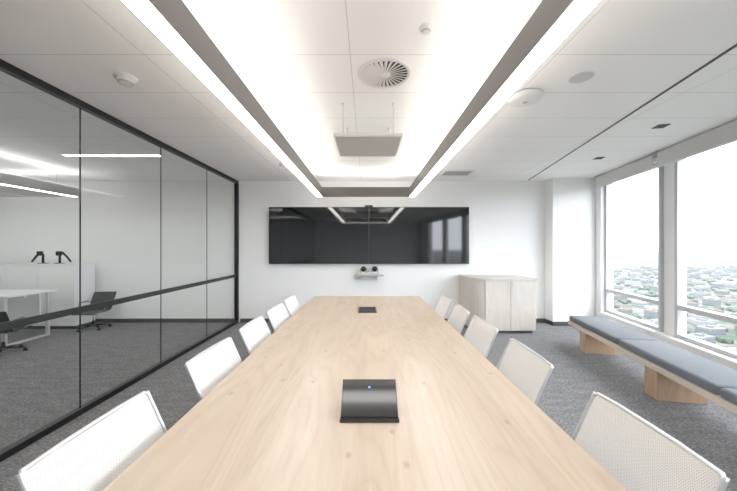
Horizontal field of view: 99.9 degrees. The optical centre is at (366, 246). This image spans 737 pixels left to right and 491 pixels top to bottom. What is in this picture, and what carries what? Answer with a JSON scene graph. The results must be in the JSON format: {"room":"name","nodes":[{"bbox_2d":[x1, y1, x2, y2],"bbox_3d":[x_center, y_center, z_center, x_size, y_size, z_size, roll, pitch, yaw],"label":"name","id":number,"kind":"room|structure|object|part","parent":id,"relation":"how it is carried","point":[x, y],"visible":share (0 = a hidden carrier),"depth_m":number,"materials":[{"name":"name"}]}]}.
{"room":"conference room","nodes":[
{"label":"conference room","id":0,"kind":"room"},
{"bbox_2d":[0,59,238,461],"bbox_3d":[-2.480,0.090,1.460,0.070,2.700,8.920,0,0,0],"label":"wall","id":1,"kind":"structure","parent":0,"point":[5,67],"depth_m":2.99,"materials":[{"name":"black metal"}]},
{"bbox_2d":[0,178,595,321],"bbox_3d":[-1.600,0.090,5.870,12.400,2.700,0.400,0,0,0],"label":"wall","id":2,"kind":"structure","parent":0,"point":[545,231],"depth_m":5.92,"materials":[{"name":"white paint"}]},
{"bbox_2d":[95,318,233,322],"bbox_3d":[-5.170,1.403,5.914,5.260,0.075,0.012,0,0,0],"label":"baseboard","id":3,"kind":"structure","parent":2,"relation":"attached to","point":[97,320],"depth_m":5.91,"materials":[{"name":"grey"}]},
{"bbox_2d":[269,207,368,263],"bbox_3d":[-0.907,-0.217,5.880,1.884,1.075,0.081,0,0,0],"label":"wall display","id":4,"kind":"object","parent":2,"relation":"attached to","point":[297,235],"visible":1,"depth_m":5.84,"materials":[{"name":"black glass"}]},
{"bbox_2d":[354,274,383,279],"bbox_3d":[0.040,0.564,5.810,0.540,0.092,0.220,0,0,0],"label":"wall shelf","id":5,"kind":"object","parent":2,"relation":"attached to","point":[355,274],"visible":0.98,"depth_m":5.70,"materials":[{"name":"grey plastic"}]},
{"bbox_2d":[358,266,379,274],"bbox_3d":[0.040,0.438,5.820,0.400,0.160,0.100,0,0,0],"label":"camera","id":6,"kind":"object","parent":5,"relation":"on","point":[363,268],"visible":1,"depth_m":5.78,"materials":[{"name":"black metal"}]},
{"bbox_2d":[240,318,544,322],"bbox_3d":[0.490,1.403,5.914,5.820,0.075,0.012,0,0,0],"label":"baseboard","id":7,"kind":"structure","parent":2,"relation":"attached to","point":[242,320],"depth_m":5.91,"materials":[{"name":"grey"}]},
{"bbox_2d":[369,207,468,263],"bbox_3d":[0.980,-0.217,5.880,1.890,1.075,0.081,0,0,0],"label":"wall display","id":8,"kind":"object","parent":2,"relation":"attached to","point":[397,235],"visible":1,"depth_m":5.84,"materials":[{"name":"black glass"}]},
{"bbox_2d":[545,319,570,325],"bbox_3d":[3.769,1.403,5.783,0.762,0.075,0.250,0,0,0],"label":"baseboard","id":9,"kind":"structure","parent":2,"relation":"attached to","point":[547,321],"depth_m":5.66,"materials":[{"name":"grey"}]},
{"bbox_2d":[529,44,736,179],"bbox_3d":[2.179,-1.258,1.269,0.031,0.005,9.300,0,0,11],"label":"trim","id":10,"kind":"structure","parent":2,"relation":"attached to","point":[735,45],"depth_m":2.59,"materials":[{"name":"black"}]},
{"bbox_2d":[0,0,736,180],"bbox_3d":[-1.635,-1.320,1.560,12.331,0.120,9.120,0,0,0],"label":"ceiling","id":11,"kind":"structure","parent":0,"point":[300,60],"depth_m":2.50,"materials":[{"name":"paint"}]},
{"bbox_2d":[0,172,78,196],"bbox_3d":[-5.740,-1.055,3.030,1.670,0.410,4.490,0,0,0],"label":"pendant light","id":12,"kind":"object","parent":11,"relation":"hanging from","point":[20,186],"visible":1,"depth_m":4.91,"materials":[{"name":"aluminium"},{"name":"glowing white acrylic diffuser"}]},
{"bbox_2d":[0,183,75,196],"bbox_3d":[-5.740,-0.851,3.030,1.654,0.003,4.474,0,0,0],"label":"diffuser","id":13,"kind":"object","parent":12,"relation":"attached to","point":[54,193],"depth_m":5.06,"materials":[{"name":"white"}]},
{"bbox_2d":[61,154,162,156],"bbox_3d":[-3.490,-1.256,4.250,1.320,0.008,0.100,0,0,0],"label":"recessed light","id":14,"kind":"object","parent":11,"relation":"in","point":[67,155],"visible":0.96,"depth_m":4.25,"materials":[{"name":"white plastic"}]},
{"bbox_2d":[65,155,158,155],"bbox_3d":[-3.490,-1.257,4.250,1.300,0.004,0.080,0,0,0],"label":"diffuser","id":15,"kind":"object","parent":14,"relation":"attached to","point":[65,155],"depth_m":4.25,"materials":[{"name":"white"}]},
{"bbox_2d":[113,71,137,86],"bbox_3d":[-1.790,-1.232,2.300,0.150,0.056,0.150,0,0,0],"label":"smoke detector","id":16,"kind":"object","parent":11,"relation":"attached to","point":[125,79],"visible":1,"depth_m":2.27,"materials":[{"name":"white plastic"}]},
{"bbox_2d":[120,0,602,196],"bbox_3d":[-0.020,-1.055,3.030,1.670,0.410,4.490,0,0,0],"label":"pendant light","id":17,"kind":"object","parent":11,"relation":"hanging from","point":[171,22],"visible":1,"depth_m":1.58,"materials":[{"name":"grey plastic"}]},
{"bbox_2d":[334,103,402,155],"bbox_3d":[0.010,-1.110,3.000,0.600,0.300,0.600,0,0,0],"label":"panel","id":18,"kind":"object","parent":11,"relation":"hanging from","point":[348,144],"visible":1,"depth_m":2.88,"materials":[{"name":"white plastic"}]},
{"bbox_2d":[336,137,400,155],"bbox_3d":[0.010,-0.962,3.000,0.570,0.004,0.570,0,0,0],"label":"grille","id":19,"kind":"object","parent":18,"relation":"attached to","point":[347,146],"depth_m":2.96,"materials":[{"name":"white metal"}]},
{"bbox_2d":[357,57,412,88],"bbox_3d":[0.130,-1.254,2.260,0.400,0.012,0.400,0,0,0],"label":"ceiling vent","id":20,"kind":"object","parent":11,"relation":"in","point":[386,72],"visible":1,"depth_m":2.23,"materials":[{"name":"white plastic"}]},
{"bbox_2d":[419,23,432,34],"bbox_3d":[0.340,-1.245,1.780,0.080,0.030,0.080,0,0,0],"label":"sensor","id":21,"kind":"object","parent":11,"relation":"attached to","point":[425,28],"visible":1,"depth_m":1.76,"materials":[{"name":"white plastic"}]},
{"bbox_2d":[440,171,473,175],"bbox_3d":[1.530,-1.256,5.280,0.480,0.008,0.340,0,0,0],"label":"ceiling vent","id":22,"kind":"object","parent":11,"relation":"in","point":[445,173],"visible":1,"depth_m":5.28,"materials":[{"name":"white plastic"}]},
{"bbox_2d":[508,88,542,106],"bbox_3d":[1.310,-1.228,2.570,0.260,0.064,0.260,0,0,0],"label":"wireless access point","id":23,"kind":"object","parent":11,"relation":"attached to","point":[530,96],"visible":0.97,"depth_m":2.51,"materials":[{"name":"white plastic"}]},
{"bbox_2d":[568,71,595,83],"bbox_3d":[1.590,-1.258,2.300,0.170,0.005,0.170,0,0,0],"label":"ceiling speaker","id":24,"kind":"object","parent":11,"relation":"attached to","point":[584,76],"visible":1,"depth_m":2.30,"materials":[{"name":"white plastic"}]},
{"bbox_2d":[651,124,670,128],"bbox_3d":[3.062,-1.257,3.228,0.110,0.006,0.110,0,0,11],"label":"recessed light","id":25,"kind":"object","parent":11,"relation":"in","point":[658,125],"visible":1,"depth_m":3.23,"materials":[{"name":"black"}]},
{"bbox_2d":[656,120,736,167],"bbox_3d":[3.681,-0.695,3.288,0.080,1.130,1.576,0,0,11],"label":"roller blind","id":26,"kind":"object","parent":11,"relation":"hanging from","point":[725,134],"visible":1,"depth_m":3.42,"materials":[{"name":"fabric"}]},
{"bbox_2d":[0,322,736,490],"bbox_3d":[-1.684,1.500,1.510,12.232,0.120,9.020,0,0,0],"label":"floor","id":27,"kind":"structure","parent":0,"point":[39,385],"depth_m":3.03,"materials":[{"name":"carpet"}]},
{"bbox_2d":[0,311,31,356],"bbox_3d":[-4.922,1.134,4.187,0.468,0.611,0.560,0,0,-21],"label":"office chair","id":28,"kind":"object","parent":27,"relation":"on","point":[4,317],"visible":0.83,"depth_m":4.21,"materials":[{"name":"black metal"}]},
{"bbox_3d":[-4.867,0.981,4.007,0.369,0.292,0.158,0,0,-21],"label":"backrest","id":29,"kind":"part","parent":28,"relation":"part of","materials":[{"name":"black fabric"}]},
{"bbox_3d":[-4.958,1.156,4.240,0.375,0.064,0.174,0,0,-21],"label":"seat mount","id":30,"kind":"part","parent":28,"relation":"part of","materials":[{"name":"silver metal"}]},
{"bbox_3d":[-4.760,0.994,4.241,0.010,0.325,0.531,0,0,-21],"label":"rail","id":31,"kind":"part","parent":28,"relation":"part of","materials":[{"name":"black plastic"}]},
{"bbox_2d":[0,290,56,345],"bbox_3d":[-6.100,1.070,4.750,2.000,0.740,0.700,0,0,0],"label":"office desk","id":32,"kind":"object","parent":27,"relation":"on","point":[16,303],"visible":0.77,"depth_m":4.95,"materials":[{"name":"white laminate"}]},
{"bbox_3d":[-6.100,0.940,4.960,1.740,0.400,0.020,0,0,0],"label":"modesty panel","id":33,"kind":"part","parent":32,"relation":"part of","materials":[{"name":"white laminate"}]},
{"bbox_2d":[0,263,95,328],"bbox_3d":[-6.300,0.868,5.611,2.420,1.145,0.438,0,0,0],"label":"storage unit","id":34,"kind":"object","parent":27,"relation":"on","point":[63,278],"visible":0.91,"depth_m":5.40,"materials":[{"name":"white laminate"}]},
{"bbox_3d":[-6.600,0.853,5.411,0.594,1.045,0.018,0,0,0],"label":"door","id":35,"kind":"part","parent":34,"relation":"part of","materials":[{"name":"white laminate"}]},
{"bbox_3d":[-6.000,0.853,5.411,0.594,1.045,0.018,0,0,0],"label":"door","id":36,"kind":"part","parent":34,"relation":"part of","materials":[{"name":"white laminate"}]},
{"bbox_2d":[31,251,46,263],"bbox_3d":[-5.869,0.185,5.550,0.288,0.220,0.150,0,0,0],"label":"monitor arm","id":37,"kind":"object","parent":34,"relation":"on","point":[38,253],"visible":0.98,"depth_m":5.51,"materials":[{"name":"black metal"}]},
{"bbox_3d":[-5.400,0.853,5.411,0.594,1.045,0.018,0,0,0],"label":"door","id":38,"kind":"part","parent":34,"relation":"part of","materials":[{"name":"white laminate"}]},
{"bbox_2d":[54,251,71,263],"bbox_3d":[-5.431,0.185,5.550,0.288,0.220,0.150,0,0,0],"label":"monitor arm","id":39,"kind":"object","parent":34,"relation":"on","point":[59,254],"visible":0.98,"depth_m":5.53,"materials":[{"name":"black metal"}]},
{"bbox_3d":[-5.381,0.177,5.550,0.187,0.197,0.044,0,0,0],"label":"arm","id":40,"kind":"part","parent":39,"relation":"part of","materials":[{"name":"black metal"}]},
{"bbox_2d":[14,390,166,490],"bbox_3d":[-0.555,1.003,0.988,0.683,0.873,0.571,0,0,1],"label":"mesh chair","id":41,"kind":"object","parent":27,"relation":"on","point":[22,483],"visible":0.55,"depth_m":0.97,"materials":[{"name":"white fabric"}]},
{"bbox_3d":[-0.567,0.803,0.781,0.647,0.464,0.012,0,0,1],"label":"rail","id":42,"kind":"part","parent":41,"relation":"part of","materials":[{"name":"white plastic"}]},
{"bbox_3d":[-0.562,0.803,1.231,0.647,0.464,0.012,0,0,1],"label":"rail","id":43,"kind":"part","parent":41,"relation":"part of","materials":[{"name":"white plastic"}]},
{"bbox_2d":[72,291,116,331],"bbox_3d":[-4.840,1.134,5.498,0.468,0.611,0.560,0,0,-7],"label":"office chair","id":44,"kind":"object","parent":27,"relation":"on","point":[97,297],"visible":0.78,"depth_m":5.64,"materials":[{"name":"black fabric"}]},
{"bbox_3d":[-4.816,1.141,5.430,0.369,0.032,0.358,0,0,-7],"label":"seat","id":45,"kind":"part","parent":44,"relation":"part of","materials":[{"name":"black fabric"}]},
{"bbox_3d":[-4.849,0.981,5.686,0.369,0.292,0.158,0,0,-7],"label":"backrest","id":46,"kind":"part","parent":44,"relation":"part of","materials":[{"name":"black fabric"}]},
{"bbox_2d":[184,337,241,400],"bbox_3d":[-0.555,1.003,1.714,0.683,0.873,0.571,0,0,2],"label":"mesh chair","id":47,"kind":"object","parent":27,"relation":"on","point":[229,339],"visible":0.14,"depth_m":1.68,"materials":[{"name":"white fabric"}]},
{"bbox_3d":[-0.573,0.803,1.507,0.647,0.464,0.012,0,0,2],"label":"rail","id":48,"kind":"part","parent":47,"relation":"part of","materials":[{"name":"white plastic"}]},
{"bbox_3d":[-0.882,0.579,1.743,0.028,0.026,0.460,0,0,2],"label":"rail","id":49,"kind":"part","parent":47,"relation":"part of","materials":[{"name":"white plastic"}]},
{"bbox_3d":[-0.557,0.803,1.957,0.647,0.464,0.012,0,0,2],"label":"rail","id":50,"kind":"part","parent":47,"relation":"part of","materials":[{"name":"white plastic"}]},
{"bbox_2d":[239,315,270,354],"bbox_3d":[-0.554,1.003,2.348,0.683,0.873,0.571,0,0,0],"label":"mesh chair","id":51,"kind":"object","parent":27,"relation":"on","point":[258,317],"visible":0.12,"depth_m":2.32,"materials":[{"name":"white fabric"}]},
{"bbox_3d":[-0.565,0.803,2.140,0.647,0.464,0.012,0,0,0],"label":"rail","id":52,"kind":"part","parent":51,"relation":"part of","materials":[{"name":"white plastic"}]},
{"bbox_3d":[-0.882,0.579,2.365,0.028,0.026,0.460,0,0,0],"label":"rail","id":53,"kind":"part","parent":51,"relation":"part of","materials":[{"name":"white plastic"}]},
{"bbox_3d":[-0.565,0.803,2.590,0.647,0.464,0.012,0,0,0],"label":"rail","id":54,"kind":"part","parent":51,"relation":"part of","materials":[{"name":"white plastic"}]},
{"bbox_2d":[266,302,289,331],"bbox_3d":[-0.555,1.003,2.934,0.683,0.873,0.571,0,0,2],"label":"mesh chair","id":55,"kind":"object","parent":27,"relation":"on","point":[274,327],"visible":0.13,"depth_m":2.92,"materials":[{"name":"white fabric"}]},
{"bbox_3d":[-0.573,0.803,2.727,0.647,0.464,0.012,0,0,2],"label":"rail","id":56,"kind":"part","parent":55,"relation":"part of","materials":[{"name":"white plastic"}]},
{"bbox_2d":[283,294,300,316],"bbox_3d":[-0.555,1.003,3.503,0.683,0.873,0.571,0,0,0],"label":"mesh chair","id":57,"kind":"object","parent":27,"relation":"on","point":[294,295],"visible":0.16,"depth_m":3.49,"materials":[{"name":"white fabric"}]},
{"bbox_3d":[-0.566,0.803,3.295,0.647,0.464,0.012,0,0,0],"label":"rail","id":58,"kind":"part","parent":57,"relation":"part of","materials":[{"name":"white plastic"}]},
{"bbox_2d":[103,296,627,490],"bbox_3d":[-0.005,1.070,2.340,1.514,0.740,4.180,0,0,0],"label":"meeting table","id":59,"kind":"object","parent":27,"relation":"on","point":[273,423],"visible":0.94,"depth_m":1.22,"materials":[{"name":"brown wood"}]},
{"bbox_2d":[358,307,376,312],"bbox_3d":[0.005,0.698,3.450,0.200,0.005,0.320,0,0,0],"label":"cable box","id":60,"kind":"object","parent":59,"relation":"on","point":[361,309],"visible":1,"depth_m":3.40,"materials":[{"name":"black metal"}]},
{"bbox_3d":[0.005,0.698,3.406,0.178,0.004,0.207,0,0,0],"label":"lid","id":61,"kind":"part","parent":60,"relation":"part of","materials":[{"name":"black metal"}]},
{"bbox_2d":[340,379,398,422],"bbox_3d":[0.010,0.640,1.304,0.238,0.119,0.143,0,0,0],"label":"panel","id":62,"kind":"object","parent":59,"relation":"on","point":[363,400],"visible":1,"depth_m":1.29,"materials":[{"name":"black"}]},
{"bbox_2d":[434,294,451,318],"bbox_3d":[0.574,1.003,3.538,0.683,0.873,0.571,0,0,0],"label":"mesh chair","id":63,"kind":"object","parent":27,"relation":"on","point":[442,295],"visible":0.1,"depth_m":3.49,"materials":[{"name":"white fabric"}]},
{"bbox_3d":[0.585,0.803,3.295,0.647,0.464,0.012,0,0,0],"label":"rail","id":64,"kind":"part","parent":63,"relation":"part of","materials":[{"name":"white plastic"}]},
{"bbox_2d":[447,303,469,333],"bbox_3d":[0.575,1.003,2.966,0.683,0.873,0.571,0,0,2],"label":"mesh chair","id":65,"kind":"object","parent":27,"relation":"on","point":[455,304],"visible":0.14,"depth_m":2.90,"materials":[{"name":"white fabric"}]},
{"bbox_3d":[0.577,0.803,2.723,0.647,0.464,0.012,0,0,2],"label":"rail","id":66,"kind":"part","parent":65,"relation":"part of","materials":[{"name":"white plastic"}]},
{"bbox_2d":[464,315,497,357],"bbox_3d":[0.574,1.003,2.383,0.683,0.873,0.571,0,0,-1],"label":"mesh chair","id":67,"kind":"object","parent":27,"relation":"on","point":[491,341],"visible":0.15,"depth_m":2.33,"materials":[{"name":"white fabric"}]},
{"bbox_3d":[0.582,0.803,2.591,0.647,0.464,0.012,0,0,-1],"label":"rail","id":68,"kind":"part","parent":67,"relation":"part of","materials":[{"name":"white plastic"}]},
{"bbox_3d":[0.902,0.579,2.370,0.028,0.026,0.460,0,0,-1],"label":"rail","id":69,"kind":"part","parent":67,"relation":"part of","materials":[{"name":"white plastic"}]},
{"bbox_3d":[0.587,0.803,2.141,0.647,0.464,0.012,0,0,-1],"label":"rail","id":70,"kind":"part","parent":67,"relation":"part of","materials":[{"name":"white plastic"}]},
{"bbox_2d":[459,275,536,332],"bbox_3d":[2.279,0.983,5.512,1.067,0.915,0.776,0,0,0],"label":"storage cabinet","id":71,"kind":"object","parent":27,"relation":"on","point":[506,302],"visible":0.96,"depth_m":5.13,"materials":[{"name":"grey wood"}]},
{"bbox_3d":[2.170,0.975,5.140,0.414,0.820,0.020,0,0,0],"label":"door","id":72,"kind":"part","parent":71,"relation":"part of","materials":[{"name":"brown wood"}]},
{"bbox_3d":[2.590,0.975,5.140,0.414,0.820,0.020,0,0,0],"label":"door","id":73,"kind":"part","parent":71,"relation":"part of","materials":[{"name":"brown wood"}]},
{"bbox_2d":[497,338,553,404],"bbox_3d":[0.575,1.003,1.746,0.683,0.873,0.571,0,0,2],"label":"mesh chair","id":74,"kind":"object","parent":27,"relation":"on","point":[550,368],"visible":0.2,"depth_m":1.67,"materials":[{"name":"white fabric"}]},
{"bbox_3d":[0.591,0.803,1.953,0.647,0.464,0.012,0,0,2],"label":"rail","id":75,"kind":"part","parent":74,"relation":"part of","materials":[{"name":"white plastic"}]},
{"bbox_3d":[0.902,0.579,1.720,0.028,0.026,0.460,0,0,2],"label":"rail","id":76,"kind":"part","parent":74,"relation":"part of","materials":[{"name":"white plastic"}]},
{"bbox_3d":[0.578,0.803,1.503,0.647,0.464,0.012,0,0,2],"label":"rail","id":77,"kind":"part","parent":74,"relation":"part of","materials":[{"name":"white plastic"}]},
{"bbox_2d":[572,391,729,490],"bbox_3d":[0.575,1.003,1.022,0.683,0.873,0.571,0,0,1],"label":"mesh chair","id":78,"kind":"object","parent":27,"relation":"on","point":[723,481],"visible":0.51,"depth_m":0.99,"materials":[{"name":"white"}]},
{"bbox_3d":[0.588,0.803,1.229,0.647,0.464,0.012,0,0,1],"label":"rail","id":79,"kind":"part","parent":78,"relation":"part of","materials":[{"name":"white plastic"}]},
{"bbox_3d":[0.581,0.803,0.779,0.647,0.464,0.012,0,0,1],"label":"rail","id":80,"kind":"part","parent":78,"relation":"part of","materials":[{"name":"white plastic"}]},
{"bbox_2d":[568,320,736,414],"bbox_3d":[2.772,1.272,2.099,0.448,0.335,5.150,0,0,11],"label":"window bench","id":81,"kind":"object","parent":27,"relation":"on","point":[661,384],"visible":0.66,"depth_m":2.90,"materials":[{"name":"brown wood"}]},
{"bbox_3d":[3.175,1.300,4.241,0.400,0.280,0.170,0,0,11],"label":"leg","id":82,"kind":"part","parent":81,"relation":"part of","materials":[{"name":"brown wood"}]},
{"bbox_2d":[569,316,659,344],"bbox_3d":[3.135,1.065,4.035,0.437,0.080,1.186,0,0,11],"label":"seat cushion","id":83,"kind":"object","parent":81,"relation":"on","point":[612,331],"visible":0.8,"depth_m":3.90,"materials":[{"name":"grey fabric"}]},
{"bbox_3d":[2.933,1.300,2.954,0.400,0.280,0.170,0,0,11],"label":"leg","id":84,"kind":"part","parent":81,"relation":"part of","materials":[{"name":"brown wood"}]},
{"bbox_2d":[619,339,736,394],"bbox_3d":[2.912,1.065,2.846,0.437,0.080,1.186,0,0,11],"label":"seat cushion","id":85,"kind":"object","parent":81,"relation":"on","point":[712,376],"visible":1,"depth_m":2.73,"materials":[{"name":"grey fabric"}]},
{"bbox_2d":[720,388,736,404],"bbox_3d":[2.688,1.065,1.657,0.437,0.080,1.186,0,0,11],"label":"seat cushion","id":86,"kind":"object","parent":81,"relation":"on","point":[729,394],"visible":1,"depth_m":2.21,"materials":[{"name":"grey fabric"}]},
{"bbox_2d":[596,158,736,370],"bbox_3d":[3.413,0.090,1.037,0.195,2.700,9.900,0,0,11],"label":"window frame","id":87,"kind":"structure","parent":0,"point":[669,170],"depth_m":4.14,"materials":[{"name":"white metal"}]},
{"bbox_2d":[599,163,663,333],"bbox_3d":[4.091,0.007,4.843,0.180,2.335,1.364,0,0,11],"label":"window","id":88,"kind":"structure","parent":87,"relation":"in","point":[644,325],"depth_m":4.60,"materials":[{"name":"grey metal"}]},
{"bbox_2d":[595,152,656,236],"bbox_3d":[3.968,-0.695,4.814,0.080,1.130,1.451,0,0,11],"label":"roller blind","id":89,"kind":"object","parent":88,"relation":"attached to","point":[643,165],"visible":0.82,"depth_m":4.60,"materials":[{"name":"fabric"}]},
{"bbox_3d":[3.832,-0.675,4.120,0.004,1.090,0.004,0,0,11],"label":"pull chain","id":90,"kind":"part","parent":89,"relation":"part of","materials":[{"name":"white plastic"}]},
{"bbox_3d":[4.047,1.161,4.852,0.090,0.028,1.364,0,0,11],"label":"sill","id":91,"kind":"part","parent":88,"relation":"part of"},
{"bbox_2d":[665,152,736,364],"bbox_3d":[3.799,0.007,3.288,0.180,2.335,1.406,0,0,11],"label":"window","id":92,"kind":"structure","parent":87,"relation":"in","point":[725,354],"depth_m":3.90,"materials":[{"name":"grey metal"}]},
{"bbox_3d":[3.755,1.161,3.296,0.090,0.028,1.406,0,0,11],"label":"sill","id":93,"kind":"part","parent":92,"relation":"part of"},
{"label":"outside","id":94,"kind":"structure","parent":0,"visible":0},
{"bbox_2d":[613,251,736,347],"bbox_3d":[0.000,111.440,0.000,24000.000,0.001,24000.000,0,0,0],"label":"city","id":95,"kind":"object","parent":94,"point":[710,260],"visible":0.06,"depth_m":1606.86},
{"bbox_2d":[613,294,626,299],"bbox_3d":[533.697,105.940,659.350,25.400,11.000,16.400,0,0,-11],"label":"building","id":96,"kind":"structure","parent":95,"relation":"on","point":[615,297],"depth_m":651.93,"materials":[{"name":"metal"}]},
{"bbox_2d":[618,307,632,312],"bbox_3d":[440.465,106.940,529.161,15.400,9.000,13.400,0,0,-17],"label":"building","id":97,"kind":"structure","parent":95,"relation":"on","point":[623,309],"depth_m":524.61,"materials":[{"name":"white concrete"}]},
{"bbox_2d":[632,277,643,280],"bbox_3d":[891.067,105.940,1019.933,16.400,11.000,25.400,0,0,-13],"label":"building","id":98,"kind":"structure","parent":95,"relation":"on","point":[636,278],"depth_m":1016.41,"materials":[{"name":"concrete"}]},
{"bbox_2d":[632,300,646,307],"bbox_3d":[507.121,105.440,577.670,14.400,12.000,16.400,0,0,-13],"label":"building","id":99,"kind":"structure","parent":95,"relation":"on","point":[638,303],"depth_m":572.18,"materials":[{"name":"metal"}]},
{"bbox_2d":[635,291,647,294],"bbox_3d":[644.479,106.940,726.568,20.400,9.000,14.400,0,0,-17],"label":"building","id":100,"kind":"structure","parent":95,"relation":"on","point":[637,292],"depth_m":722.86,"materials":[{"name":"concrete"}]},
{"bbox_2d":[642,280,652,284],"bbox_3d":[826.493,103.940,913.666,17.400,15.000,19.400,0,0,-13],"label":"building","id":101,"kind":"structure","parent":95,"relation":"on","point":[643,281],"depth_m":910.66,"materials":[{"name":"concrete"}]},
{"bbox_2d":[644,309,657,318],"bbox_3d":[447.949,103.940,482.740,17.400,15.000,19.400,0,0,-13],"label":"building","id":102,"kind":"structure","parent":95,"relation":"on","point":[648,313],"depth_m":480.82,"materials":[{"name":"metal"}]},
{"bbox_2d":[644,306,657,308],"bbox_3d":[494.448,106.440,530.896,20.400,10.000,30.400,0,0,21],"label":"building","id":103,"kind":"structure","parent":95,"relation":"on","point":[645,307],"depth_m":531.05,"materials":[{"name":"metal"}]},
{"bbox_2d":[650,318,657,324],"bbox_3d":[421.027,106.940,444.290,20.400,9.000,14.400,0,0,-17],"label":"building","id":104,"kind":"structure","parent":95,"relation":"on","point":[655,321],"depth_m":443.55,"materials":[{"name":"concrete"}]},
{"bbox_2d":[651,286,657,291],"bbox_3d":[722.165,103.940,770.867,19.400,15.000,17.400,0,0,-17],"label":"building","id":105,"kind":"structure","parent":95,"relation":"on","point":[655,288],"depth_m":768.63,"materials":[{"name":"metal"}]},
{"bbox_2d":[613,267,736,343],"bbox_3d":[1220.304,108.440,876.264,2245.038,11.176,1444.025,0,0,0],"label":"street trees","id":106,"kind":"object","parent":95,"relation":"on","point":[651,293],"visible":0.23,"depth_m":701.90,"materials":[{"name":"green plant"}]},
{"bbox_2d":[687,300,698,307],"bbox_3d":[601.431,105.940,579.610,16.400,11.000,25.400,0,0,21],"label":"building","id":107,"kind":"structure","parent":95,"relation":"on","point":[689,303],"depth_m":568.28,"materials":[{"name":"concrete"}]},
{"bbox_2d":[690,274,699,277],"bbox_3d":[1188.327,103.940,1124.293,19.400,15.000,17.400,0,0,-11],"label":"building","id":108,"kind":"structure","parent":95,"relation":"on","point":[691,275],"depth_m":1117.13,"materials":[{"name":"concrete"}]},
{"bbox_2d":[689,292,702,297],"bbox_3d":[730.055,105.440,688.413,14.400,12.000,16.400,0,0,-13],"label":"building","id":109,"kind":"structure","parent":95,"relation":"on","point":[695,294],"depth_m":682.05,"materials":[{"name":"metal"}]},
{"bbox_2d":[688,314,708,319],"bbox_3d":[505.848,106.940,473.932,14.400,9.000,20.400,0,0,21],"label":"building","id":110,"kind":"structure","parent":95,"relation":"on","point":[689,315],"depth_m":469.97,"materials":[{"name":"metal"}]},
{"bbox_2d":[692,281,705,284],"bbox_3d":[986.526,106.440,923.882,30.400,10.000,20.400,0,0,-17],"label":"building","id":111,"kind":"structure","parent":95,"relation":"on","point":[694,282],"depth_m":915.79,"materials":[{"name":"concrete"}]},
{"bbox_2d":[687,333,715,343],"bbox_3d":[386.412,105.940,360.284,25.400,11.000,16.400,0,0,-17],"label":"building","id":112,"kind":"structure","parent":95,"relation":"on","point":[708,338],"depth_m":355.49,"materials":[{"name":"concrete"}]},
{"bbox_2d":[692,285,710,289],"bbox_3d":[881.345,106.440,816.609,30.400,10.000,20.400,0,0,-11],"label":"building","id":113,"kind":"structure","parent":95,"relation":"on","point":[698,286],"depth_m":811.94,"materials":[{"name":"concrete"}]},
{"bbox_2d":[691,291,711,295],"bbox_3d":[773.683,106.440,718.155,30.400,10.000,20.400,0,0,-11],"label":"building","id":114,"kind":"structure","parent":95,"relation":"on","point":[705,293],"depth_m":709.57,"materials":[{"name":"concrete"}]},
{"bbox_2d":[687,317,716,325],"bbox_3d":[473.053,106.440,440.421,20.400,10.000,30.400,0,0,21],"label":"building","id":115,"kind":"structure","parent":95,"relation":"on","point":[692,321],"depth_m":433.86,"materials":[{"name":"metal"}]},
{"bbox_2d":[695,325,725,334],"bbox_3d":[440.145,105.940,397.455,25.400,11.000,16.400,0,0,-11],"label":"building","id":116,"kind":"structure","parent":95,"relation":"on","point":[710,329],"depth_m":391.38,"materials":[{"name":"metal"}]},
{"bbox_2d":[702,297,720,306],"bbox_3d":[655.014,103.940,589.560,19.400,15.000,17.400,0,0,-17],"label":"building","id":117,"kind":"structure","parent":95,"relation":"on","point":[710,301],"depth_m":583.82,"materials":[{"name":"concrete"}]},
{"bbox_2d":[708,308,723,313],"bbox_3d":[583.683,106.940,518.641,13.400,9.000,15.400,0,0,21],"label":"building","id":118,"kind":"structure","parent":95,"relation":"on","point":[714,309],"depth_m":513.33,"materials":[{"name":"beige brick"}]},
{"bbox_2d":[710,282,723,288],"bbox_3d":[950.320,103.940,841.325,17.400,15.000,19.400,0,0,-13],"label":"building","id":119,"kind":"structure","parent":95,"relation":"on","point":[713,285],"depth_m":837.71,"materials":[{"name":"concrete"}]},
{"bbox_2d":[714,289,729,294],"bbox_3d":[840.956,105.940,734.812,25.400,11.000,16.400,0,0,-17],"label":"building","id":120,"kind":"structure","parent":95,"relation":"on","point":[720,291],"depth_m":730.40,"materials":[{"name":"metal"}]},
{"bbox_2d":[711,297,736,303],"bbox_3d":[715.336,106.440,622.563,20.400,10.000,30.400,0,0,-13],"label":"building","id":121,"kind":"structure","parent":95,"relation":"on","point":[723,299],"depth_m":611.99,"materials":[{"name":"concrete"}]},
{"bbox_2d":[724,283,735,287],"bbox_3d":[1004.025,106.440,863.736,20.400,10.000,30.400,0,0,21],"label":"building","id":122,"kind":"structure","parent":95,"relation":"on","point":[728,285],"depth_m":852.15,"materials":[{"name":"metal"}]}
]}

